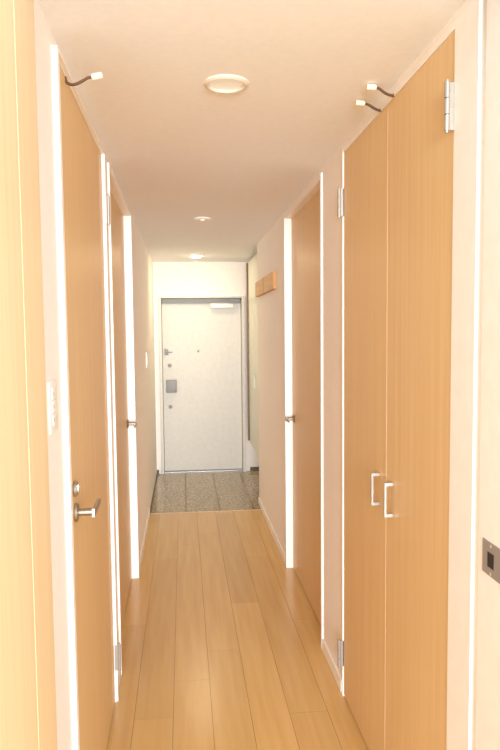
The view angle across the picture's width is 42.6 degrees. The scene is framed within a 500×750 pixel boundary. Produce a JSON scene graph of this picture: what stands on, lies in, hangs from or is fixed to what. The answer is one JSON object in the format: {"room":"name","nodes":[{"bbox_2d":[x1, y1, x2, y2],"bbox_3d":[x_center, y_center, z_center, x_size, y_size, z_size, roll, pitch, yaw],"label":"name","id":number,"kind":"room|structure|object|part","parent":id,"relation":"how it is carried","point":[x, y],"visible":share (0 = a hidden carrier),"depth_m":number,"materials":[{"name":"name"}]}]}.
{"room":"apartment hallway","nodes":[
{"label":"apartment hallway","id":0,"kind":"room"},
{"bbox_2d":[34,0,156,749],"bbox_3d":[-0.875,0.107,4.255,0.250,2.372,5.850,-1,4,-6],"label":"wall","id":1,"kind":"structure","parent":0,"point":[142,263],"depth_m":1.60,"materials":[{"name":"paint"}]},
{"bbox_2d":[47,379,57,434],"bbox_3d":[-0.463,0.074,1.511,0.008,0.122,0.085,-1,4,-6],"label":"switch plate","id":2,"kind":"object","parent":1,"relation":"attached to","point":[51,385],"visible":1,"depth_m":1.49,"materials":[{"name":"white plastic"}]},
{"bbox_2d":[51,45,120,749],"bbox_3d":[-0.528,0.278,2.149,0.112,2.256,0.987,-1,4,-6],"label":"door","id":3,"kind":"structure","parent":1,"relation":"in","point":[82,201],"depth_m":2.02,"materials":[{"name":"laminate"}]},
{"bbox_3d":[-0.463,0.383,1.797,0.052,0.054,0.054,-1,4,-6],"label":"handle","id":4,"kind":"part","parent":3,"relation":"part of","materials":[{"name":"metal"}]},
{"bbox_2d":[64,72,102,85],"bbox_3d":[-0.458,-0.812,1.761,0.107,0.040,0.018,-1,4,-6],"label":"hook","id":5,"kind":"object","parent":3,"relation":"attached to","point":[94,76],"visible":0.96,"depth_m":1.76,"materials":[{"name":"brown metal"}]},
{"bbox_3d":[-0.470,-0.807,1.760,0.081,0.030,0.008,-1,4,-6],"label":"arm","id":6,"kind":"part","parent":5,"relation":"part of","materials":[{"name":"brown metal"}]},
{"bbox_3d":[-0.443,0.380,1.851,0.008,0.024,0.128,-1,4,-6],"label":"lever","id":7,"kind":"part","parent":3,"relation":"part of","materials":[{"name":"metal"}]},
{"bbox_2d":[107,162,138,674],"bbox_3d":[-0.678,0.184,3.404,0.074,2.272,1.174,-1,4,-6],"label":"door","id":8,"kind":"structure","parent":1,"relation":"in","point":[120,230],"depth_m":3.65,"materials":[{"name":"laminate"}]},
{"bbox_3d":[-0.705,0.196,3.402,0.018,2.240,1.121,-1,4,-6],"label":"panel","id":9,"kind":"part","parent":8,"relation":"part of","materials":[{"name":"laminate"}]},
{"bbox_3d":[-0.720,0.296,3.901,0.052,0.054,0.054,-1,4,-6],"label":"handle","id":10,"kind":"part","parent":8,"relation":"part of","materials":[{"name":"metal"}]},
{"bbox_2d":[172,521,214,749],"bbox_3d":[0.219,1.582,0.091,5.800,0.048,10.920,-1,4,-6],"label":"subfloor","id":11,"kind":"structure","parent":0,"point":[197,521],"depth_m":3.11,"materials":[{"name":"brown wood"}]},
{"bbox_2d":[153,262,258,473],"bbox_3d":[-0.332,-0.100,7.144,1.431,2.372,0.200,-1,4,-6],"label":"wall","id":12,"kind":"structure","parent":0,"point":[169,278],"depth_m":6.97,"materials":[{"name":"paint"}]},
{"bbox_2d":[158,296,245,473],"bbox_3d":[-0.522,0.108,7.083,0.934,1.936,0.150,-1,4,-6],"label":"door","id":13,"kind":"structure","parent":12,"relation":"in","point":[202,338],"depth_m":7.11,"materials":[{"name":"paint"}]},
{"bbox_3d":[-0.858,0.125,7.028,0.114,0.140,0.014,-1,4,-6],"label":"handle","id":14,"kind":"part","parent":13,"relation":"part of","materials":[{"name":"grey metal"}]},
{"bbox_3d":[-0.533,-0.811,7.034,0.858,0.056,0.030,-1,4,-6],"label":"closer rail","id":15,"kind":"part","parent":13,"relation":"part of","materials":[{"name":"grey metal"}]},
{"bbox_3d":[-0.254,-0.797,7.012,0.240,0.045,0.042,-1,4,-6],"label":"closer arm","id":16,"kind":"part","parent":13,"relation":"part of","materials":[{"name":"grey metal"}]},
{"bbox_2d":[106,471,367,749],"bbox_3d":[0.017,1.516,0.968,5.622,0.060,12.709,-1,4,-6],"label":"floor","id":17,"kind":"structure","parent":0,"point":[272,685],"depth_m":3.21,"materials":[{"name":"brown wood"}]},
{"bbox_2d":[151,509,260,513],"bbox_3d":[-0.376,1.188,5.511,0.964,0.031,0.012,-1,4,-6],"label":"trim","id":18,"kind":"structure","parent":17,"relation":"on","point":[255,509],"depth_m":5.51,"materials":[{"name":"brown wood"}]},
{"bbox_2d":[38,0,466,261],"bbox_3d":[-0.168,-1.094,4.175,1.681,0.120,5.990,-1,4,-6],"label":"ceiling","id":19,"kind":"structure","parent":0,"point":[178,150],"depth_m":2.00,"materials":[{"name":"paint"}]},
{"bbox_2d":[189,255,203,257],"bbox_3d":[-0.533,-1.171,6.354,0.148,0.026,0.148,-1,4,-6],"label":"recessed light","id":20,"kind":"object","parent":19,"relation":"in","point":[193,256],"visible":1,"depth_m":6.32,"materials":[{"name":"beige"}]},
{"bbox_2d":[194,217,210,220],"bbox_3d":[-0.315,-1.028,4.250,0.112,0.019,0.112,-1,4,-6],"label":"ceiling sensor","id":21,"kind":"object","parent":19,"relation":"attached to","point":[195,218],"visible":1,"depth_m":4.23,"materials":[{"name":"white plastic"}]},
{"bbox_2d":[204,74,248,92],"bbox_3d":[-0.071,-0.875,1.933,0.136,0.010,0.136,-1,4,-6],"label":"recessed light","id":22,"kind":"object","parent":19,"relation":"in","point":[225,83],"visible":1,"depth_m":1.93,"materials":[{"name":"beige plastic"}]},
{"bbox_2d":[209,79,242,89],"bbox_3d":[-0.071,-0.877,1.933,0.103,0.001,0.103,-1,4,-6],"label":"diffuser","id":23,"kind":"object","parent":22,"relation":"attached to","point":[214,84],"depth_m":1.94,"materials":[{"name":"white plastic"}]},
{"bbox_2d":[257,0,486,749],"bbox_3d":[0.450,0.091,4.291,0.467,2.372,5.650,-1,4,-6],"label":"wall","id":24,"kind":"structure","parent":0,"point":[270,250],"depth_m":2.90,"materials":[{"name":"paint"}]},
{"bbox_2d":[118,467,341,691],"bbox_3d":[-0.069,1.233,4.315,1.333,0.069,5.650,-1,4,-6],"label":"baseboard","id":25,"kind":"structure","parent":24,"relation":"attached to","point":[337,676],"depth_m":4.35,"materials":[{"name":"white wood"}]},
{"bbox_2d":[246,254,258,456],"bbox_3d":[0.199,-0.197,6.243,0.348,1.890,1.095,-1,4,-6],"label":"cabinet","id":26,"kind":"object","parent":24,"relation":"attached to","point":[251,266],"visible":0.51,"depth_m":6.38,"materials":[{"name":"grey metal"}]},
{"bbox_3d":[0.144,-0.240,6.769,0.348,1.865,0.033,-1,4,-6],"label":"panel","id":27,"kind":"part","parent":26,"relation":"part of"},
{"bbox_3d":[0.027,-0.208,6.467,0.019,1.885,0.534,-1,4,-6],"label":"cabinet door","id":28,"kind":"part","parent":26,"relation":"part of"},
{"bbox_3d":[0.081,-0.172,5.944,0.019,1.885,0.514,-1,4,-6],"label":"cabinet door","id":29,"kind":"part","parent":26,"relation":"part of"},
{"bbox_2d":[255,277,265,296],"bbox_3d":[0.088,-0.716,5.268,0.027,0.122,0.583,-1,4,-6],"label":"board","id":30,"kind":"object","parent":24,"relation":"attached to","point":[259,285],"visible":0.68,"depth_m":5.24,"materials":[{"name":"brown wood"}]},
{"bbox_3d":[0.086,-0.719,5.291,0.027,0.120,0.538,-1,4,-6],"label":"panel","id":31,"kind":"part","parent":30,"relation":"part of","materials":[{"name":"brown wood"}]},
{"bbox_2d":[264,271,276,292],"bbox_3d":[0.146,-0.678,4.717,0.027,0.122,0.525,-1,4,-6],"label":"board","id":32,"kind":"object","parent":24,"relation":"attached to","point":[270,280],"visible":1,"depth_m":4.58,"materials":[{"name":"brown wood"}]},
{"bbox_2d":[284,173,323,648],"bbox_3d":[0.306,0.162,3.590,0.074,2.272,1.104,-1,4,-6],"label":"door","id":33,"kind":"structure","parent":24,"relation":"in","point":[303,222],"depth_m":3.66,"materials":[{"name":"laminate"}]},
{"bbox_3d":[0.254,0.276,4.051,0.052,0.054,0.054,-1,4,-6],"label":"handle","id":34,"kind":"part","parent":33,"relation":"part of","materials":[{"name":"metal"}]},
{"bbox_3d":[0.334,0.172,3.594,0.018,2.240,1.051,-1,4,-6],"label":"panel","id":35,"kind":"part","parent":33,"relation":"part of","materials":[{"name":"laminate"}]},
{"bbox_2d":[337,0,480,749],"bbox_3d":[0.460,0.266,2.066,0.084,2.272,1.208,-1,4,-6],"label":"closet","id":36,"kind":"object","parent":24,"relation":"attached to","point":[407,199],"visible":1,"depth_m":1.84,"materials":[{"name":"laminate"}]},
{"bbox_3d":[0.426,0.251,2.369,0.022,2.245,0.552,-1,4,-6],"label":"closet door","id":37,"kind":"part","parent":36,"relation":"part of","materials":[{"name":"laminate"}]},
{"bbox_2d":[355,100,380,111],"bbox_3d":[0.385,-0.871,2.076,0.089,0.037,0.018,-1,4,-6],"label":"hook","id":38,"kind":"object","parent":36,"relation":"attached to","point":[358,102],"visible":1,"depth_m":2.07,"materials":[{"name":"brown metal"}]},
{"bbox_3d":[0.398,-0.868,2.078,0.064,0.030,0.008,-1,4,-6],"label":"arm","id":39,"kind":"part","parent":38,"relation":"part of","materials":[{"name":"brown metal"}]},
{"bbox_3d":[0.423,0.386,2.172,0.028,0.112,0.013,-1,4,-6],"label":"bar handle","id":40,"kind":"part","parent":36,"relation":"part of","materials":[{"name":"silver metal"}]},
{"bbox_2d":[366,84,393,96],"bbox_3d":[0.398,-0.863,1.947,0.091,0.037,0.018,-1,4,-6],"label":"hook","id":41,"kind":"object","parent":36,"relation":"attached to","point":[373,87],"visible":1,"depth_m":1.94,"materials":[{"name":"brown metal"}]},
{"bbox_3d":[0.410,-0.860,1.949,0.067,0.031,0.008,-1,4,-6],"label":"arm","id":42,"kind":"part","parent":41,"relation":"part of","materials":[{"name":"brown metal"}]},
{"bbox_3d":[0.438,0.395,2.033,0.028,0.112,0.013,-1,4,-6],"label":"bar handle","id":43,"kind":"part","parent":36,"relation":"part of","materials":[{"name":"silver metal"}]},
{"bbox_3d":[0.480,0.287,1.842,0.022,2.245,0.503,-1,4,-6],"label":"closet door","id":44,"kind":"part","parent":36,"relation":"part of","materials":[{"name":"laminate"}]},
{"bbox_3d":[-0.034,0.152,1.332,5.000,2.672,0.130,-1,4,-6],"label":"wall","id":45,"kind":"structure","parent":0,"visible":0},
{"bbox_2d":[0,0,57,749],"bbox_3d":[-0.375,0.347,0.861,0.032,2.280,0.898,-1,4,-6],"label":"door","id":46,"kind":"structure","parent":45,"relation":"in","point":[28,716],"depth_m":1.10,"materials":[{"name":"laminate"}]},
{"bbox_2d":[475,0,499,749],"bbox_3d":[0.056,0.305,1.339,0.998,2.304,0.155,-1,4,-6],"label":"door frame","id":47,"kind":"structure","parent":45,"relation":"attached to","point":[487,737],"depth_m":1.37,"materials":[{"name":"beige wood"}]},
{"bbox_3d":[0.518,0.397,1.373,0.003,0.074,0.087,-1,4,-6],"label":"strike plate","id":48,"kind":"part","parent":47,"relation":"part of","materials":[{"name":"grey metal"}]}
]}

